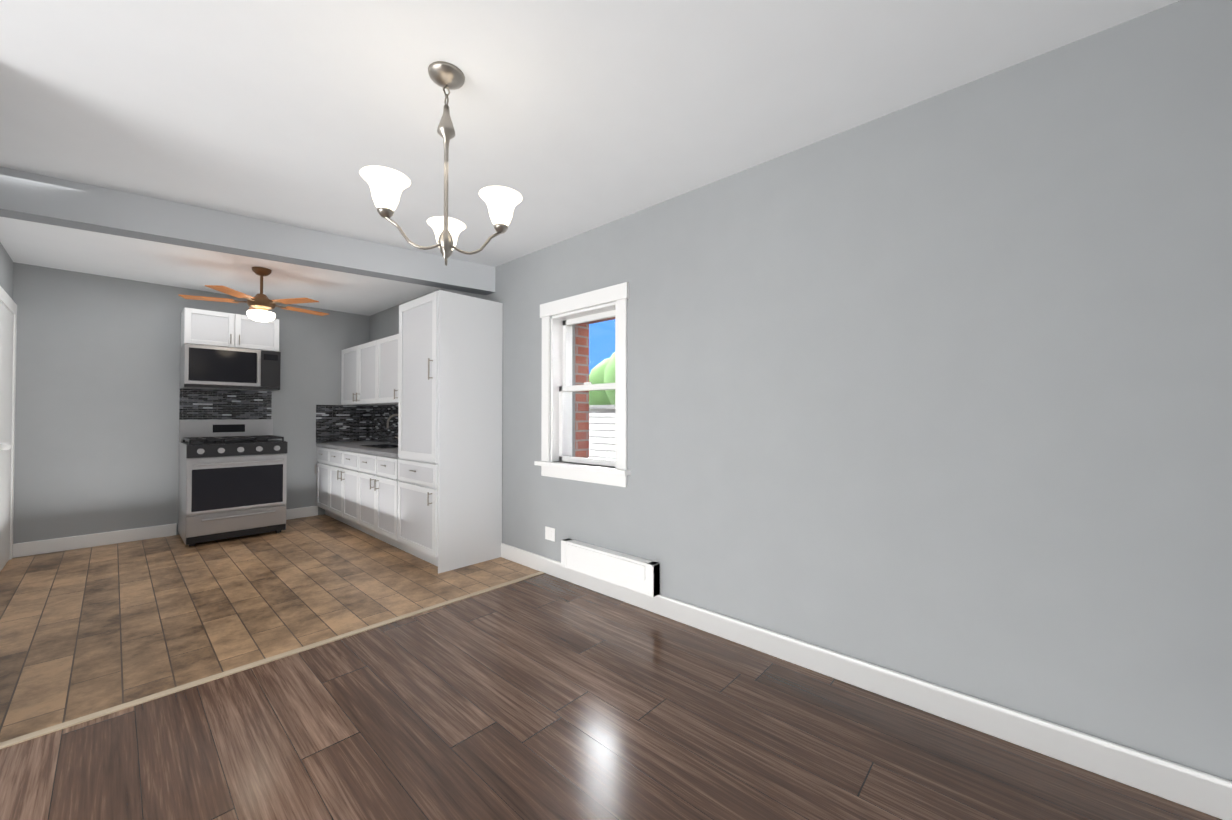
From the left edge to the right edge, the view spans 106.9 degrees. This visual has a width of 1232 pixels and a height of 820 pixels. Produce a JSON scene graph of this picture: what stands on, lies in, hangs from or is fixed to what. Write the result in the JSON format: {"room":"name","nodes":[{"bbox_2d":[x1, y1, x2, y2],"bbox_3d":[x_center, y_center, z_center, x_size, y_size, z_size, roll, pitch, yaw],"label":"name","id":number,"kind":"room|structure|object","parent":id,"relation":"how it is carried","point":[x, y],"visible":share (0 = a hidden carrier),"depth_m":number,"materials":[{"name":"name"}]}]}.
{"room":"dining room","nodes":[
{"label":"dining room","id":0,"kind":"room"},
{"bbox_2d":[0,242,15,443],"bbox_3d":[-3.769,-0.018,2.577,3.395,2.440,0.120,-1,-1,42],"label":"wall","id":1,"kind":"structure","parent":0,"point":[7,266],"depth_m":3.60,"materials":[{"name":"grey paint"}]},
{"bbox_2d":[0,286,16,570],"bbox_3d":[-4.619,0.169,3.481,0.960,2.090,0.076,-1,-1,42],"label":"door frame","id":2,"kind":"structure","parent":1,"relation":"attached to","point":[8,322],"depth_m":3.54,"materials":[{"name":"white wood"}]},
{"bbox_2d":[13,263,367,543],"bbox_3d":[-4.157,0.011,4.861,0.250,2.440,2.700,-1,-1,42],"label":"wall","id":3,"kind":"structure","parent":0,"point":[98,356],"depth_m":4.20,"materials":[{"name":"grey paint"}]},
{"bbox_2d":[13,523,176,557],"bbox_3d":[-4.644,1.164,4.111,0.016,0.115,0.995,-1,-1,42],"label":"baseboard","id":4,"kind":"structure","parent":3,"relation":"attached to","point":[121,536],"depth_m":4.07,"materials":[{"name":"white wood"}]},
{"bbox_2d":[179,388,271,419],"bbox_3d":[-4.060,0.055,4.780,0.002,0.650,0.738,-1,-1,42],"label":"tile backsplash","id":5,"kind":"structure","parent":3,"relation":"attached to","point":[195,404],"depth_m":4.76,"materials":[{"name":"tile"}]},
{"bbox_2d":[181,308,278,350],"bbox_3d":[-3.917,-0.791,4.661,0.376,0.341,0.734,-1,-1,42],"label":"upper cabinet","id":6,"kind":"object","parent":3,"relation":"attached to","point":[208,327],"visible":0.98,"depth_m":4.51,"materials":[{"name":"white wood"}]},
{"bbox_2d":[180,344,280,390],"bbox_3d":[-3.894,-0.414,4.635,0.440,0.405,0.734,-1,-1,42],"label":"over-the-range microwave","id":7,"kind":"object","parent":6,"relation":"attached to","point":[214,367],"visible":1,"depth_m":4.49,"materials":[{"name":"silver metal"}]},
{"bbox_2d":[286,506,317,519],"bbox_3d":[-3.649,1.179,5.207,0.016,0.115,0.435,-1,-1,42],"label":"baseboard","id":8,"kind":"structure","parent":3,"relation":"attached to","point":[302,512],"depth_m":5.24,"materials":[{"name":"white wood"}]},
{"bbox_2d":[316,405,366,442],"bbox_3d":[-3.332,0.166,5.580,0.002,0.449,0.576,-1,-1,42],"label":"tile backsplash","id":9,"kind":"structure","parent":3,"relation":"attached to","point":[343,423],"depth_m":5.56,"materials":[{"name":"tile"}]},
{"bbox_2d":[0,167,494,294],"bbox_3d":[-2.210,-1.124,3.113,2.873,0.215,0.150,1,-1,-37],"label":"header beam","id":10,"kind":"structure","parent":0,"point":[33,197],"depth_m":2.83,"materials":[{"name":"white paint"}]},
{"bbox_2d":[0,514,539,742],"bbox_3d":[-3.695,1.255,2.777,3.815,0.100,5.800,-1,-1,42],"label":"floor","id":11,"kind":"structure","parent":0,"point":[86,631],"depth_m":2.83,"materials":[{"name":"brown tile"}]},
{"bbox_2d":[178,419,287,546],"bbox_3d":[-3.772,0.662,4.510,0.758,1.130,0.738,-1,-1,42],"label":"range","id":12,"kind":"object","parent":11,"relation":"on","point":[232,478],"visible":1,"depth_m":4.32,"materials":[{"name":"silver metal"}]},
{"bbox_2d":[315,446,326,514],"bbox_3d":[-3.138,0.831,5.400,0.508,0.815,0.570,-1,-1,42],"label":"base cabinet","id":13,"kind":"object","parent":11,"relation":"on","point":[321,472],"depth_m":5.24,"materials":[{"name":"white wood"}]},
{"bbox_2d":[327,446,354,527],"bbox_3d":[-2.654,0.825,4.961,0.995,0.815,0.570,-1,-1,42],"label":"base cabinet","id":14,"kind":"object","parent":11,"relation":"on","point":[340,463],"depth_m":4.80,"materials":[{"name":"white wood"}]},
{"bbox_2d":[355,450,394,546],"bbox_3d":[-1.984,0.818,4.352,1.012,0.815,0.570,-1,-1,42],"label":"base cabinet","id":15,"kind":"object","parent":11,"relation":"on","point":[374,473],"depth_m":4.17,"materials":[{"name":"white wood"}]},
{"bbox_2d":[316,442,394,453],"bbox_3d":[-2.491,0.398,4.814,2.262,0.035,0.576,-1,-1,42],"label":"countertop","id":16,"kind":"structure","parent":15,"relation":"on","point":[371,447],"depth_m":4.76,"materials":[{"name":"grey stone"}]},
{"bbox_2d":[395,290,502,573],"bbox_3d":[-1.394,0.163,3.824,0.692,2.110,0.570,-1,-1,42],"label":"tall cabinet","id":17,"kind":"object","parent":11,"relation":"on","point":[428,487],"depth_m":3.59,"materials":[{"name":"white wood"}]},
{"bbox_2d":[0,0,1179,315],"bbox_3d":[-1.584,-1.336,0.758,9.700,0.150,6.000,-1,-1,42],"label":"ceiling","id":18,"kind":"structure","parent":0,"point":[570,118],"depth_m":1.84,"materials":[{"name":"white paint"}]},
{"bbox_2d":[178,267,328,321],"bbox_3d":[-3.077,-0.993,3.976,1.024,0.455,1.041,-1,-1,42],"label":"kitchen ceiling fan","id":19,"kind":"object","parent":18,"relation":"hanging from","point":[261,304],"visible":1,"depth_m":3.88,"materials":[{"name":"brown wood"}]},
{"bbox_2d":[360,61,522,265],"bbox_3d":[-0.668,-0.902,1.662,0.530,0.695,0.486,-1,-1,42],"label":"chandelier","id":20,"kind":"object","parent":18,"relation":"hanging from","point":[387,185],"visible":1,"depth_m":1.64,"materials":[{"name":"silver metal"}]},
{"bbox_2d":[0,573,1221,819],"bbox_3d":[-0.105,1.213,-0.483,5.885,0.100,5.800,-1,-1,42],"label":"floor","id":21,"kind":"structure","parent":0,"point":[544,697],"depth_m":1.63,"materials":[{"name":"laminate"}]},
{"bbox_2d":[0,571,543,748],"bbox_3d":[-2.390,1.184,1.377,0.040,0.006,5.480,-1,-1,42],"label":"transition strip","id":22,"kind":"object","parent":21,"relation":"on","point":[32,735],"depth_m":2.06,"materials":[{"name":"beige wood"}]},
{"bbox_2d":[368,0,1231,780],"bbox_3d":[-0.567,-0.004,3.634,7.315,2.440,0.250,-1,-1,42],"label":"wall","id":23,"kind":"structure","parent":0,"point":[936,390],"depth_m":1.74,"materials":[{"name":"grey paint"}]},
{"bbox_2d":[341,341,374,405],"bbox_3d":[-2.802,-0.401,5.282,1.185,0.675,0.316,-1,-1,42],"label":"upper cabinet","id":24,"kind":"object","parent":23,"relation":"attached to","point":[357,362],"depth_m":5.17,"materials":[{"name":"white wood"}]},
{"bbox_2d":[367,404,397,443],"bbox_3d":[-2.298,0.159,5.033,2.268,0.449,0.004,-1,-1,42],"label":"tile backsplash","id":25,"kind":"structure","parent":23,"relation":"attached to","point":[377,415],"depth_m":5.50,"materials":[{"name":"tile"}]},
{"bbox_2d":[375,335,394,404],"bbox_3d":[-2.005,-0.410,4.558,1.185,0.675,0.316,-1,-1,42],"label":"upper cabinet","id":26,"kind":"object","parent":23,"relation":"attached to","point":[384,347],"depth_m":4.68,"materials":[{"name":"white wood"}]},
{"bbox_2d":[545,526,554,541],"bbox_3d":[-0.487,0.915,3.372,0.110,0.095,0.010,-1,-1,42],"label":"electrical outlet plate","id":27,"kind":"object","parent":23,"relation":"attached to","point":[550,533],"visible":1,"depth_m":3.37,"materials":[{"name":"white plastic"}]},
{"bbox_2d":[534,282,630,486],"bbox_3d":[-0.191,-0.155,3.220,0.900,1.290,0.260,-1,-1,42],"label":"double-hung window","id":28,"kind":"structure","parent":23,"relation":"in","point":[563,389],"depth_m":3.26,"materials":[{"name":"white wood"}]},
{"bbox_2d":[575,317,614,457],"bbox_3d":[-0.432,0.123,3.781,7.315,2.990,0.149,-1,-1,42],"label":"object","id":29,"kind":"structure","parent":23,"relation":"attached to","point":[583,373],"depth_m":3.63,"materials":[{"name":"red brick"}]},
{"bbox_2d":[561,538,659,596],"bbox_3d":[-0.063,0.998,2.945,0.810,0.183,0.070,-1,-1,42],"label":"heater","id":30,"kind":"object","parent":23,"relation":"attached to","point":[637,574],"visible":1,"depth_m":2.87,"materials":[{"name":"white metal"}]},
{"bbox_2d":[501,543,1231,819],"bbox_3d":[0.456,1.144,2.507,3.805,0.115,0.020,-1,-1,42],"label":"baseboard","id":31,"kind":"structure","parent":23,"relation":"attached to","point":[1203,792],"depth_m":1.74,"materials":[{"name":"white wood"}]},
{"label":"outside","id":32,"kind":"structure","parent":0,"visible":0},
{"bbox_3d":[2.132,1.685,19.907,36.000,0.480,27.400,-1,-1,42],"label":"ground","id":33,"kind":"structure","parent":32,"visible":0},
{"bbox_2d":[589,405,614,459],"bbox_3d":[1.899,0.856,12.968,13.200,1.960,4.200,-1,-1,42],"label":"garage","id":34,"kind":"structure","parent":33,"relation":"on","point":[607,428],"depth_m":12.32,"materials":[{"name":"white"}]},
{"bbox_2d":[589,352,614,404],"bbox_3d":[3.641,-0.946,19.332,19.723,5.012,6.478,-1,-1,42],"label":"trees","id":35,"kind":"object","parent":33,"relation":"on","point":[600,394],"depth_m":22.71,"materials":[{"name":"green plant"}]}
]}

